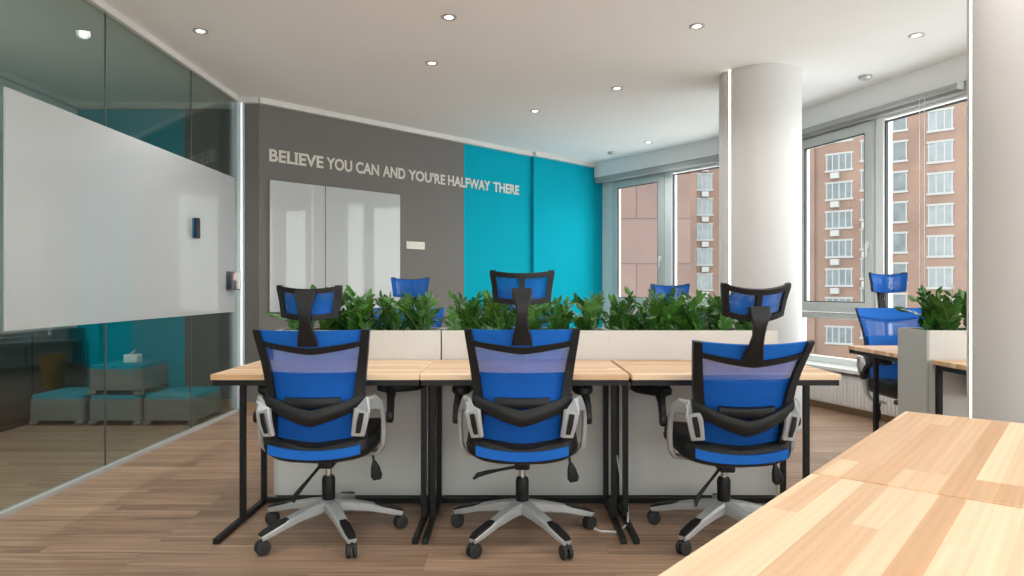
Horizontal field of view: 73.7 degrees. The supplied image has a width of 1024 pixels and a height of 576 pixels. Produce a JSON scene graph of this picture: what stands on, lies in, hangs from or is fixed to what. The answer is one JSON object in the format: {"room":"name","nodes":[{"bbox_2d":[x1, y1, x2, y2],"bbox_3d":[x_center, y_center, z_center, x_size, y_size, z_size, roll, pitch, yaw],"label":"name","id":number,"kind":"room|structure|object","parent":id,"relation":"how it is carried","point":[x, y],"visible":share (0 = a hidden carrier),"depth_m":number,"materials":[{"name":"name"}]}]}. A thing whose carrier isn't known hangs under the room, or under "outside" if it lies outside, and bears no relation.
{"room":"open-plan office","nodes":[
{"label":"open-plan office","id":0,"kind":"room"},
{"bbox_2d":[0,78,76,333],"bbox_3d":[-4.320,-0.320,1.900,0.160,2.960,9.800,0,0,0],"label":"wall","id":1,"kind":"structure","parent":0,"point":[3,83],"depth_m":5.68,"materials":[{"name":"glass"}]},
{"bbox_2d":[0,68,233,109],"bbox_3d":[-3.430,-1.770,1.830,1.620,0.059,9.660,0,0,0],"label":"trim","id":2,"kind":"structure","parent":1,"relation":"attached to","point":[5,75],"depth_m":6.61,"materials":[{"name":"paint"}]},
{"bbox_2d":[77,110,233,398],"bbox_3d":[-3.425,-0.320,6.730,1.630,2.960,0.140,0,0,0],"label":"wall","id":3,"kind":"structure","parent":0,"point":[158,338],"depth_m":6.66,"materials":[{"name":"paint"}]},
{"bbox_2d":[221,399,233,406],"bbox_3d":[-3.430,1.123,6.652,1.620,0.075,0.015,0,0,0],"label":"baseboard","id":4,"kind":"structure","parent":3,"relation":"attached to","point":[224,402],"depth_m":6.64,"materials":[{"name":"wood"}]},
{"bbox_2d":[245,104,258,401],"bbox_3d":[-2.505,-0.320,6.580,0.210,2.960,0.200,0,0,0],"label":"wall","id":5,"kind":"structure","parent":0,"point":[251,110],"depth_m":6.48,"materials":[{"name":"grey paint"}]},
{"bbox_2d":[82,0,239,101],"bbox_3d":[-2.590,-1.774,1.740,0.060,0.049,9.480,0,0,0],"label":"trim","id":6,"kind":"structure","parent":5,"relation":"attached to","point":[100,6],"depth_m":4.96,"materials":[{"name":"paint"}]},
{"bbox_2d":[234,102,244,408],"bbox_3d":[-2.576,-0.307,6.449,0.088,2.886,0.058,0,0,0],"label":"trim","id":7,"kind":"structure","parent":5,"relation":"attached to","point":[237,105],"depth_m":6.42,"materials":[{"name":"metal"}]},
{"bbox_2d":[259,104,530,393],"bbox_3d":[-1.126,-0.320,7.834,3.715,2.960,0.150,0,0,-44],"label":"wall","id":8,"kind":"structure","parent":0,"point":[431,213],"depth_m":7.87,"materials":[{"name":"paint"}]},
{"bbox_2d":[269,180,324,311],"bbox_3d":[-2.112,-0.403,6.747,0.588,1.265,0.022,0,0,-44],"label":"whiteboard","id":9,"kind":"object","parent":8,"relation":"attached to","point":[296,210],"visible":0.74,"depth_m":6.72,"materials":[{"name":"white glossy glass"}]},
{"bbox_2d":[325,186,399,309],"bbox_3d":[-1.575,-0.403,7.273,0.912,1.265,0.022,0,0,-44],"label":"whiteboard","id":10,"kind":"object","parent":8,"relation":"attached to","point":[362,228],"visible":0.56,"depth_m":7.24,"materials":[{"name":"white glossy glass"}]},
{"bbox_2d":[269,148,518,194],"bbox_3d":[-1.118,-1.276,7.731,3.387,0.122,0.004,0,0,-44],"label":"lettering","id":11,"kind":"object","parent":8,"relation":"attached to","point":[397,174],"depth_m":7.46,"materials":[{"name":"plastic"}]},
{"bbox_2d":[406,241,424,249],"bbox_3d":[-1.098,-0.482,7.744,0.251,0.085,0.017,0,0,-44],"label":"wall socket","id":12,"kind":"object","parent":8,"relation":"attached to","point":[409,244],"visible":1,"depth_m":7.74,"materials":[{"name":"paint"}]},
{"bbox_2d":[240,97,595,167],"bbox_3d":[-0.658,-1.772,8.127,5.157,0.054,0.187,0,0,-42],"label":"trim","id":13,"kind":"structure","parent":8,"relation":"attached to","point":[246,100],"depth_m":7.55,"materials":[{"name":"paint"}]},
{"bbox_2d":[0,405,887,575],"bbox_3d":[-0.020,1.235,3.394,8.640,0.150,13.388,0,0,0],"label":"floor","id":14,"kind":"structure","parent":0,"point":[161,511],"depth_m":3.34,"materials":[{"name":"laminate"}]},
{"bbox_2d":[0,328,84,431],"bbox_3d":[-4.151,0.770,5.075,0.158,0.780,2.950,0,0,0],"label":"sideboard","id":15,"kind":"object","parent":14,"relation":"on","point":[31,362],"visible":0.75,"depth_m":5.84,"materials":[{"name":"brown wood"}]},
{"bbox_2d":[29,387,107,424],"bbox_3d":[-3.850,1.033,6.000,0.460,0.254,0.500,0,0,0],"label":"seat block","id":16,"kind":"object","parent":14,"relation":"on","point":[68,403],"visible":0.79,"depth_m":5.75,"materials":[{"name":"grey fabric"}]},
{"bbox_2d":[32,387,107,398],"bbox_3d":[-3.850,0.922,6.000,0.436,0.032,0.476,0,0,0],"label":"cushion","id":17,"kind":"object","parent":16,"relation":"on","point":[68,392],"depth_m":5.85,"materials":[{"name":"teal fabric"}]},
{"bbox_2d":[0,409,238,518],"bbox_3d":[-2.590,1.148,1.740,0.050,0.024,9.480,0,0,0],"label":"trim","id":18,"kind":"structure","parent":14,"relation":"on","point":[5,512],"depth_m":4.28,"materials":[{"name":"silver metal"}]},
{"bbox_2d":[88,387,166,424],"bbox_3d":[-3.353,1.033,6.000,0.455,0.254,0.500,0,0,0],"label":"seat block","id":19,"kind":"object","parent":14,"relation":"on","point":[120,404],"visible":0.69,"depth_m":5.75,"materials":[{"name":"grey fabric"}]},
{"bbox_2d":[88,359,168,394],"bbox_3d":[-3.353,0.779,6.000,0.455,0.254,0.500,0,0,0],"label":"seat block","id":20,"kind":"object","parent":19,"relation":"on","point":[148,373],"visible":0.99,"depth_m":5.76,"materials":[{"name":"grey fabric"}]},
{"bbox_2d":[91,359,166,368],"bbox_3d":[-3.353,0.668,6.000,0.431,0.032,0.476,0,0,0],"label":"cushion","id":21,"kind":"object","parent":20,"relation":"on","point":[146,363],"depth_m":5.90,"materials":[{"name":"teal fabric"}]},
{"bbox_2d":[124,350,141,362],"bbox_3d":[-3.330,0.598,6.000,0.120,0.108,0.090,0,0,0],"label":"tissue box","id":22,"kind":"object","parent":20,"relation":"on","point":[128,358],"visible":1,"depth_m":5.96,"materials":[{"name":"white paper"}]},
{"bbox_2d":[91,387,166,398],"bbox_3d":[-3.353,0.922,6.000,0.431,0.032,0.476,0,0,0],"label":"cushion","id":23,"kind":"object","parent":19,"relation":"on","point":[110,394],"depth_m":5.81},
{"bbox_2d":[143,386,221,424],"bbox_3d":[-2.893,1.033,6.025,0.455,0.254,0.550,0,0,0],"label":"seat block","id":24,"kind":"object","parent":14,"relation":"on","point":[173,403],"visible":0.98,"depth_m":5.76,"materials":[{"name":"grey fabric"}]},
{"bbox_2d":[146,386,219,398],"bbox_3d":[-2.893,0.922,6.025,0.431,0.032,0.526,0,0,0],"label":"cushion","id":25,"kind":"object","parent":24,"relation":"on","point":[179,392],"depth_m":5.94,"materials":[{"name":"teal fabric"}]},
{"bbox_2d":[210,360,434,543],"bbox_3d":[-0.889,0.774,3.400,0.944,0.769,0.640,0,0,0],"label":"desk","id":26,"kind":"object","parent":14,"relation":"on","point":[379,372],"visible":0.59,"depth_m":3.39,"materials":[{"name":"brown wood"}]},
{"bbox_2d":[252,285,425,558],"bbox_3d":[-0.880,0.573,3.214,0.728,1.172,0.732,0,0,24],"label":"office chair","id":27,"kind":"object","parent":14,"relation":"on","point":[320,415],"visible":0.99,"depth_m":2.96,"materials":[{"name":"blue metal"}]},
{"bbox_2d":[274,328,444,495],"bbox_3d":[-0.845,0.696,3.865,0.910,0.928,0.278,0,0,0],"label":"planter","id":28,"kind":"object","parent":14,"relation":"on","point":[399,462],"visible":0.41,"depth_m":3.73,"materials":[{"name":"white plastic"}]},
{"bbox_2d":[267,295,342,329],"bbox_3d":[-1.207,0.134,3.838,0.446,0.272,0.316,0,0,3],"label":"plant","id":29,"kind":"object","parent":28,"relation":"on","point":[293,324],"visible":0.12,"depth_m":3.83,"materials":[{"name":"green plant"}]},
{"bbox_2d":[310,284,367,329],"bbox_3d":[-0.947,0.121,3.921,0.367,0.299,0.443,0,0,4],"label":"plant","id":30,"kind":"object","parent":28,"relation":"on","point":[327,324],"visible":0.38,"depth_m":3.82,"materials":[{"name":"green plant"}]},
{"bbox_2d":[331,285,403,329],"bbox_3d":[-0.856,0.125,3.825,0.501,0.291,0.352,0,0,12],"label":"plant","id":31,"kind":"object","parent":28,"relation":"on","point":[359,319],"visible":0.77,"depth_m":3.82,"materials":[{"name":"green plant"}]},
{"bbox_2d":[369,290,434,329],"bbox_3d":[-0.619,0.139,3.916,0.439,0.262,0.316,0,0,11],"label":"plant","id":32,"kind":"object","parent":28,"relation":"on","point":[392,319],"visible":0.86,"depth_m":3.84,"materials":[{"name":"green plant"}]},
{"bbox_2d":[382,290,458,329],"bbox_3d":[-0.504,0.140,3.896,0.425,0.259,0.301,0,0,1],"label":"plant","id":33,"kind":"object","parent":28,"relation":"on","point":[425,323],"visible":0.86,"depth_m":3.85,"materials":[{"name":"green plant"}]},
{"bbox_2d":[375,277,444,327],"bbox_3d":[-0.749,0.542,4.611,0.710,1.236,0.680,0,0,-17],"label":"office chair","id":34,"kind":"object","parent":14,"relation":"on","point":[414,286],"visible":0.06,"depth_m":4.88,"materials":[{"name":"blue fabric"}]},
{"bbox_2d":[480,293,545,327],"bbox_3d":[0.017,0.580,4.600,0.716,1.159,0.702,0,0,-5],"label":"office chair","id":35,"kind":"object","parent":14,"relation":"on","point":[512,306],"visible":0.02,"depth_m":4.83,"materials":[{"name":"blue fabric"}]},
{"bbox_2d":[451,270,596,560],"bbox_3d":[0.062,0.542,3.173,0.718,1.236,0.683,0,0,-31],"label":"office chair","id":36,"kind":"object","parent":14,"relation":"on","point":[521,419],"visible":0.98,"depth_m":2.95,"materials":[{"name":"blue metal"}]},
{"bbox_2d":[420,360,628,543],"bbox_3d":[0.057,0.774,3.400,0.944,0.769,0.640,0,0,0],"label":"desk","id":37,"kind":"object","parent":14,"relation":"on","point":[605,373],"visible":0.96,"depth_m":3.39,"materials":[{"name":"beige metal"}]},
{"bbox_2d":[442,328,608,495],"bbox_3d":[0.073,0.696,3.865,0.910,0.928,0.278,0,0,0],"label":"planter","id":38,"kind":"object","parent":14,"relation":"on","point":[459,469],"visible":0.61,"depth_m":3.73,"materials":[{"name":"white plastic"}]},
{"bbox_2d":[426,290,488,329],"bbox_3d":[-0.298,0.140,3.935,0.386,0.260,0.320,0,0,-5],"label":"plant","id":39,"kind":"object","parent":38,"relation":"on","point":[464,321],"visible":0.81,"depth_m":3.85,"materials":[{"name":"green plant"}]},
{"bbox_2d":[457,290,548,329],"bbox_3d":[-0.083,0.130,3.863,0.485,0.281,0.341,0,0,30],"label":"plant","id":40,"kind":"object","parent":38,"relation":"in","point":[494,318],"visible":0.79,"depth_m":3.83,"materials":[{"name":"green plant"}]},
{"bbox_2d":[501,299,557,329],"bbox_3d":[0.164,0.138,3.840,0.318,0.263,0.441,0,0,-42],"label":"plant","id":41,"kind":"object","parent":38,"relation":"on","point":[534,321],"visible":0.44,"depth_m":3.77,"materials":[{"name":"green plant"}]},
{"bbox_2d":[532,295,581,329],"bbox_3d":[0.287,0.154,3.890,0.380,0.232,0.269,0,0,44],"label":"plant","id":42,"kind":"object","parent":38,"relation":"on","point":[561,321],"visible":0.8,"depth_m":3.85,"materials":[{"name":"green plant"}]},
{"bbox_2d":[567,290,605,329],"bbox_3d":[0.364,0.140,3.875,0.320,0.260,0.386,0,0,15],"label":"plant","id":43,"kind":"object","parent":38,"relation":"on","point":[590,320],"visible":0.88,"depth_m":3.84,"materials":[{"name":"green plant"}]},
{"bbox_2d":[580,455,628,532],"bbox_3d":[0.462,1.008,3.465,0.255,0.301,0.479,0,0,0],"label":"power cable","id":44,"kind":"object","parent":14,"relation":"on","point":[624,526],"visible":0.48,"depth_m":3.36,"materials":[{"name":"white plastic"}]},
{"bbox_2d":[635,284,705,321],"bbox_3d":[1.109,0.564,4.625,0.711,1.190,0.681,0,0,37],"label":"office chair","id":45,"kind":"object","parent":14,"relation":"on","point":[685,288],"visible":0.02,"depth_m":4.90,"materials":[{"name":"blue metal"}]},
{"bbox_2d":[604,328,777,499],"bbox_3d":[0.989,0.696,3.865,0.922,0.928,0.278,0,0,0],"label":"planter","id":46,"kind":"object","parent":14,"relation":"on","point":[652,471],"visible":0.51,"depth_m":3.73,"materials":[{"name":"white plastic"}]},
{"bbox_2d":[588,290,669,329],"bbox_3d":[0.635,0.142,3.902,0.310,0.256,0.442,0,0,-44],"label":"plant","id":47,"kind":"object","parent":46,"relation":"on","point":[615,322],"visible":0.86,"depth_m":3.88,"materials":[{"name":"green plant"}]},
{"bbox_2d":[609,284,690,329],"bbox_3d":[0.794,0.123,3.808,0.492,0.293,0.354,0,0,-39],"label":"plant","id":48,"kind":"object","parent":46,"relation":"on","point":[658,306],"visible":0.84,"depth_m":3.85,"materials":[{"name":"green plant"}]},
{"bbox_2d":[665,289,720,329],"bbox_3d":[1.009,0.137,3.830,0.310,0.267,0.437,0,0,21],"label":"plant","id":49,"kind":"object","parent":46,"relation":"on","point":[687,318],"visible":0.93,"depth_m":3.82,"materials":[{"name":"green plant"}]},
{"bbox_2d":[696,289,736,329],"bbox_3d":[1.174,0.138,3.967,0.393,0.265,0.325,0,0,38],"label":"plant","id":50,"kind":"object","parent":46,"relation":"on","point":[713,322],"visible":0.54,"depth_m":3.87,"materials":[{"name":"green plant"}]},
{"bbox_2d":[734,320,751,329],"bbox_3d":[1.320,0.146,3.861,0.301,0.248,0.429,0,0,30],"label":"plant","id":51,"kind":"object","parent":46,"relation":"on","point":[740,325],"visible":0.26,"depth_m":3.83,"materials":[{"name":"green plant"}]},
{"bbox_2d":[630,282,814,555],"bbox_3d":[1.018,0.568,3.109,0.739,1.183,0.823,0,0,-21],"label":"office chair","id":52,"kind":"object","parent":14,"relation":"on","point":[731,423],"visible":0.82,"depth_m":2.90,"materials":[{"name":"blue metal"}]},
{"bbox_2d":[612,360,840,543],"bbox_3d":[1.014,0.774,3.400,0.944,0.769,0.640,0,0,0],"label":"desk","id":53,"kind":"object","parent":14,"relation":"on","point":[641,372],"visible":0.44,"depth_m":3.39,"materials":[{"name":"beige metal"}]},
{"bbox_2d":[719,63,801,430],"bbox_3d":[2.100,-0.320,5.790,0.660,2.960,0.660,0,0,0],"label":"column","id":54,"kind":"structure","parent":14,"relation":"on","point":[760,105],"depth_m":5.50,"materials":[{"name":"paint"}]},
{"bbox_2d":[658,473,1023,575],"bbox_3d":[0.570,0.774,0.874,0.640,0.769,0.944,0,0,40],"label":"desk","id":55,"kind":"object","parent":14,"relation":"on","point":[821,525],"visible":1,"depth_m":1.06,"materials":[{"name":"beige wood"}]},
{"bbox_2d":[810,374,897,416],"bbox_3d":[3.135,0.983,6.133,0.074,0.355,1.780,0,0,-19],"label":"radiator","id":56,"kind":"object","parent":14,"relation":"on","point":[849,392],"visible":0.32,"depth_m":6.21,"materials":[{"name":"metal"}]},
{"bbox_2d":[848,345,897,431],"bbox_3d":[2.757,0.774,4.330,0.944,0.769,0.640,0,0,0],"label":"desk","id":57,"kind":"object","parent":14,"relation":"on","point":[885,352],"visible":0.16,"depth_m":4.32,"materials":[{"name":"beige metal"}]},
{"bbox_2d":[855,272,923,420],"bbox_3d":[2.674,0.524,4.587,0.698,1.270,0.718,0,0,-4],"label":"office chair","id":58,"kind":"object","parent":14,"relation":"on","point":[881,284],"visible":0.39,"depth_m":4.81,"materials":[{"name":"blue fabric"}]},
{"bbox_2d":[813,411,1023,508],"bbox_3d":[1.185,0.774,1.599,0.640,0.769,0.944,0,0,40],"label":"desk","id":59,"kind":"object","parent":14,"relation":"on","point":[982,460],"visible":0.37,"depth_m":1.55,"materials":[{"name":"beige wood"}]},
{"bbox_2d":[898,328,966,416],"bbox_3d":[2.726,0.696,3.865,0.928,0.928,0.278,0,0,0],"label":"planter","id":60,"kind":"object","parent":14,"relation":"on","point":[917,347],"visible":0.34,"depth_m":3.73,"materials":[{"name":"white plastic"}]},
{"bbox_2d":[894,285,962,329],"bbox_3d":[2.392,0.123,3.899,0.481,0.294,0.342,0,0,-36],"label":"plant","id":61,"kind":"object","parent":60,"relation":"on","point":[937,314],"visible":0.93,"depth_m":3.82,"materials":[{"name":"green plant"}]},
{"bbox_2d":[954,289,966,327],"bbox_3d":[2.697,0.134,3.850,0.335,0.273,0.405,0,0,35],"label":"plant","id":62,"kind":"object","parent":60,"relation":"on","point":[963,312],"visible":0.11,"depth_m":3.83,"materials":[{"name":"green plant"}]},
{"bbox_2d":[932,360,966,414],"bbox_3d":[2.757,0.774,3.400,0.944,0.769,0.640,0,0,0],"label":"desk","id":63,"kind":"object","parent":14,"relation":"on","point":[952,366],"visible":0.2,"depth_m":3.67,"materials":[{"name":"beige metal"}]},
{"bbox_2d":[967,0,1023,422],"bbox_3d":[2.160,-0.320,2.650,0.660,2.960,0.660,0,0,0],"label":"column","id":64,"kind":"structure","parent":14,"relation":"on","point":[995,28],"depth_m":2.60,"materials":[{"name":"paint"}]},
{"bbox_2d":[0,0,966,163],"bbox_3d":[-0.020,-1.900,3.394,8.640,0.200,13.388,0,0,0],"label":"ceiling","id":65,"kind":"structure","parent":0,"point":[499,61],"depth_m":5.26,"materials":[{"name":"paint"}]},
{"bbox_2d":[192,28,208,33],"bbox_3d":[-2.180,-1.795,4.780,0.104,0.008,0.104,0,0,0],"label":"recessed light","id":66,"kind":"object","parent":65,"relation":"in","point":[196,30],"visible":1,"depth_m":4.77,"materials":[{"name":"white"}]},
{"bbox_2d":[425,61,437,65],"bbox_3d":[-0.640,-1.795,5.460,0.104,0.008,0.104,0,0,0],"label":"recessed light","id":67,"kind":"object","parent":65,"relation":"in","point":[431,63],"visible":1,"depth_m":5.46,"materials":[{"name":"white"}]},
{"bbox_2d":[441,14,456,20],"bbox_3d":[-0.418,-1.795,4.535,0.104,0.008,0.104,0,0,0],"label":"recessed light","id":68,"kind":"object","parent":65,"relation":"in","point":[448,17],"visible":1,"depth_m":4.53,"materials":[{"name":"white"}]},
{"bbox_2d":[611,86,622,89],"bbox_3d":[0.945,-1.795,6.145,0.104,0.008,0.104,0,0,0],"label":"recessed light","id":69,"kind":"object","parent":65,"relation":"in","point":[615,87],"visible":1,"depth_m":6.14,"materials":[{"name":"white"}]},
{"bbox_2d":[689,23,704,29],"bbox_3d":[1.270,-1.795,4.690,0.104,0.008,0.104,0,0,0],"label":"recessed light","id":70,"kind":"object","parent":65,"relation":"in","point":[695,26],"visible":1,"depth_m":4.69,"materials":[{"name":"white"}]},
{"bbox_2d":[858,74,872,80],"bbox_3d":[3.000,-1.782,5.800,0.110,0.036,0.110,0,0,0],"label":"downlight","id":71,"kind":"object","parent":65,"relation":"attached to","point":[864,77],"visible":1,"depth_m":5.77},
{"bbox_2d":[908,32,924,38],"bbox_3d":[2.880,-1.795,4.860,0.104,0.008,0.104,0,0,0],"label":"recessed light","id":72,"kind":"object","parent":65,"relation":"in","point":[920,34],"visible":1,"depth_m":4.85,"materials":[{"name":"white"}]},
{"bbox_2d":[531,156,601,327],"bbox_3d":[0.716,-0.320,9.671,1.495,2.960,0.328,0,0,-43],"label":"wall","id":73,"kind":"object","parent":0,"point":[566,199],"visible":0.44,"depth_m":9.52,"materials":[{"name":"paint"}]},
{"bbox_2d":[594,54,966,177],"bbox_3d":[0.855,-1.700,3.398,6.851,0.200,13.356,0,0,0],"label":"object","id":74,"kind":"structure","parent":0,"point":[949,72],"depth_m":6.36,"materials":[{"name":"paint"}]},
{"bbox_2d":[822,369,859,376],"bbox_3d":[0.855,0.965,3.398,6.851,0.390,13.356,0,0,0],"label":"wall","id":75,"kind":"structure","parent":0,"point":[822,369],"depth_m":6.41,"materials":[{"name":"white paint"}]},
{"bbox_2d":[241,103,241,365],"bbox_3d":[-2.543,-0.305,6.418,0.014,2.870,0.004,0,0,0],"label":"trim","id":76,"kind":"structure","parent":75,"relation":"attached to","point":[241,103],"depth_m":6.42,"materials":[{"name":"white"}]},
{"bbox_2d":[247,402,256,410],"bbox_3d":[-0.650,1.123,8.166,5.070,0.075,0.104,0,0,-43],"label":"baseboard","id":77,"kind":"structure","parent":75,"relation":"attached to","point":[250,405],"depth_m":6.46,"materials":[{"name":"brown wood"}]},
{"bbox_2d":[602,162,718,327],"bbox_3d":[1.970,-0.425,9.165,0.168,2.330,2.124,0,0,-36],"label":"window","id":78,"kind":"structure","parent":75,"relation":"in","point":[666,182],"depth_m":9.35,"materials":[{"name":"white plastic"}]},
{"bbox_2d":[595,81,966,366],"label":"window","id":79,"kind":"structure","parent":75,"relation":"in","point":[877,133],"depth_m":6.22,"materials":[{"name":"white plastic"}]},
{"bbox_2d":[802,81,963,307],"bbox_3d":[3.149,-0.715,6.149,0.103,1.770,1.860,0,0,-19],"label":"roller blind","id":80,"kind":"object","parent":79,"relation":"attached to","point":[960,84],"visible":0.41,"depth_m":5.58,"materials":[{"name":"grey fabric"}]},
{"bbox_2d":[805,361,858,374],"bbox_3d":[0.845,0.755,3.402,6.831,0.030,13.324,0,0,0],"label":"windowsill","id":81,"kind":"structure","parent":75,"relation":"attached to","point":[825,366],"depth_m":6.43,"materials":[{"name":"white plastic"}]},
{"bbox_2d":[810,399,895,421],"bbox_3d":[2.527,1.125,7.660,0.392,0.070,5.228,0,0,-26],"label":"baseboard","id":82,"kind":"structure","parent":75,"relation":"attached to","point":[888,418],"depth_m":6.35,"materials":[{"name":"brown wood"}]},
{"bbox_3d":[-2.590,-0.320,1.710,0.010,2.900,9.414,0,0,0],"label":"wall","id":83,"kind":"structure","parent":0,"visible":0},
{"bbox_2d":[3,87,234,330],"bbox_3d":[-2.574,-0.400,4.890,0.020,1.240,2.860,0,0,0],"label":"whiteboard","id":84,"kind":"object","parent":83,"relation":"attached to","point":[97,218],"visible":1,"depth_m":4.25,"materials":[{"name":"white glass"}]},
{"bbox_2d":[192,218,199,238],"bbox_3d":[-2.542,-0.482,5.500,0.045,0.165,0.060,0,0,0],"label":"eraser","id":85,"kind":"object","parent":84,"relation":"attached to","point":[195,221],"visible":1,"depth_m":5.47,"materials":[{"name":"black plastic"}]},
{"bbox_2d":[226,271,240,289],"bbox_3d":[-2.530,-0.065,6.210,0.068,0.170,0.180,0,0,0],"label":"holder","id":86,"kind":"object","parent":84,"relation":"attached to","point":[233,280],"visible":1,"depth_m":6.17,"materials":[{"name":"plastic"}]},
{"bbox_2d":[104,13,191,465],"bbox_3d":[-2.590,-0.320,2.030,0.011,2.900,6.964,0,0,0],"label":"trim","id":87,"kind":"structure","parent":83,"relation":"attached to","point":[104,13],"depth_m":4.35,"materials":[{"name":"clear glass"}]},
{"label":"outside","id":88,"kind":"structure","parent":0,"visible":0},
{"bbox_3d":[30.000,23.260,87.000,180.000,0.200,146.000,0,0,0],"label":"ground","id":89,"kind":"structure","parent":88,"visible":0},
{"bbox_2d":[621,171,689,313],"bbox_3d":[7.375,-5.090,51.000,9.150,56.500,12.400,0,0,0],"label":"building","id":90,"kind":"structure","parent":89,"relation":"on","point":[638,203],"depth_m":45.00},
{"bbox_2d":[690,166,718,317],"bbox_3d":[25.500,-12.140,86.700,11.600,70.600,11.200,0,0,0],"label":"brick tower","id":91,"kind":"structure","parent":89,"relation":"on","point":[704,185],"depth_m":81.98,"materials":[{"name":"brown brick"}]},
{"bbox_2d":[807,101,966,359],"bbox_3d":[47.059,-8.140,68.570,29.900,62.600,14.800,0,0,42],"label":"apartment building","id":92,"kind":"structure","parent":89,"relation":"on","point":[836,169],"depth_m":67.19,"materials":[{"name":"orange brick"}]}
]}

